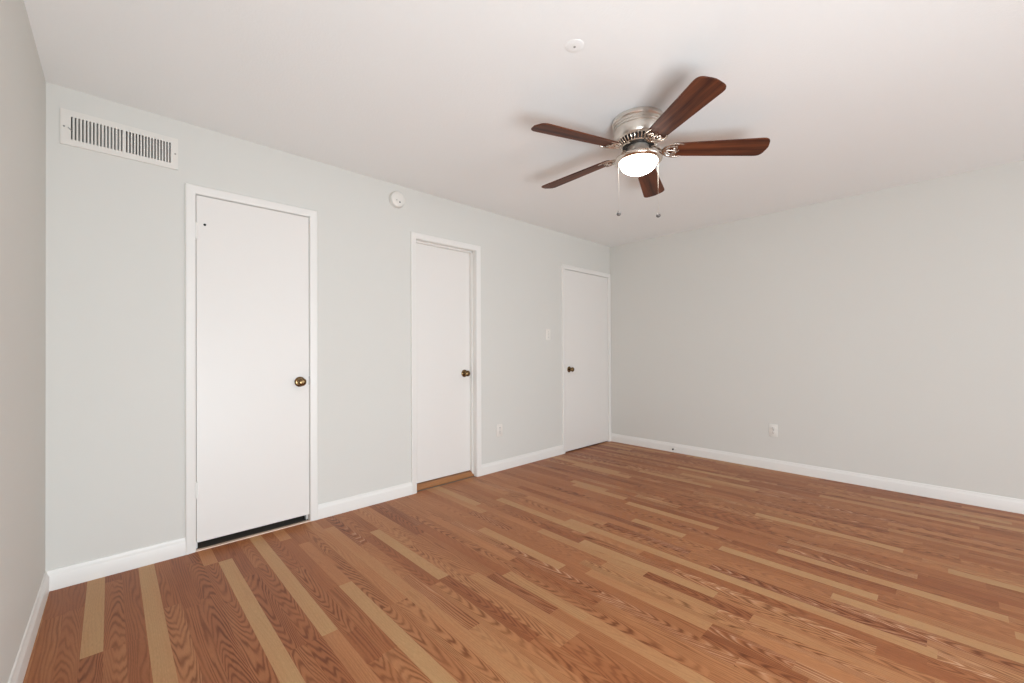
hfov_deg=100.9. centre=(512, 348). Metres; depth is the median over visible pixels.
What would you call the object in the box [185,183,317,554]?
door
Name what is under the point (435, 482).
threshold
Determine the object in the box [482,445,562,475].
baseboard
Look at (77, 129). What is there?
air vent
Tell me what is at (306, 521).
threshold
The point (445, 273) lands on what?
door
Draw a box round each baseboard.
[8,571,48,682]
[47,537,185,591]
[318,482,411,519]
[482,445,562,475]
[611,433,1023,513]
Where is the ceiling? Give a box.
[24,0,1023,246]
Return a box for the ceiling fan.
[531,76,769,217]
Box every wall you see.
[0,0,45,682]
[45,82,609,570]
[610,160,1023,499]
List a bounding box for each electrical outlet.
[497,424,502,436]
[769,424,777,436]
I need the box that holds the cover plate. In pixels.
[565,39,583,52]
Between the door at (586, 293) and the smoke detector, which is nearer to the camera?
the smoke detector
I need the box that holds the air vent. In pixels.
[60,108,177,169]
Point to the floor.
(605, 562)
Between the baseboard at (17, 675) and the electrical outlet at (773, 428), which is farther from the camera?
the electrical outlet at (773, 428)
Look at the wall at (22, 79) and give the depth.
1.52 m
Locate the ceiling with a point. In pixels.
(444, 99)
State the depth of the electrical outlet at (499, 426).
4.02 m
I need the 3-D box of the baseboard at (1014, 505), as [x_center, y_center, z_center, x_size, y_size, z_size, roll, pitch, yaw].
[3.371,1.090,3.059,0.014,0.097,6.184,0,0,-44]
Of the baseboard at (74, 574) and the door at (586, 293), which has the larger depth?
the door at (586, 293)
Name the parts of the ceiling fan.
blade, blade, lamp shade, blade, blade, blade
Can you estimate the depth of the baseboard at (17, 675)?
1.61 m
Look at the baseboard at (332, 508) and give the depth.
3.08 m
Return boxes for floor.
[23,441,1023,682]
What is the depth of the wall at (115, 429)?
2.41 m
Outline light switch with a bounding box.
[546,329,550,339]
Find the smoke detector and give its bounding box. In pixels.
[389,191,404,208]
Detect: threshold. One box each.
[196,520,310,551]
[417,470,473,490]
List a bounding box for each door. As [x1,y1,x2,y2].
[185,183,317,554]
[410,231,481,493]
[561,264,610,453]
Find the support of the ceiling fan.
hanging from the ceiling
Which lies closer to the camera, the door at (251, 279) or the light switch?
the door at (251, 279)
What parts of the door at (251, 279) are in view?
knob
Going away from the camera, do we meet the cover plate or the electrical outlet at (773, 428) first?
the cover plate
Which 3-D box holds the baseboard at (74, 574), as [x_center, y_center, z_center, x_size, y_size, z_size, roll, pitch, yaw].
[-2.034,1.110,2.196,0.531,0.097,0.014,0,0,-44]
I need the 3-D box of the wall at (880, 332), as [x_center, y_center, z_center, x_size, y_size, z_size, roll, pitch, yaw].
[3.119,-0.078,3.418,0.114,2.440,7.264,0,0,-44]

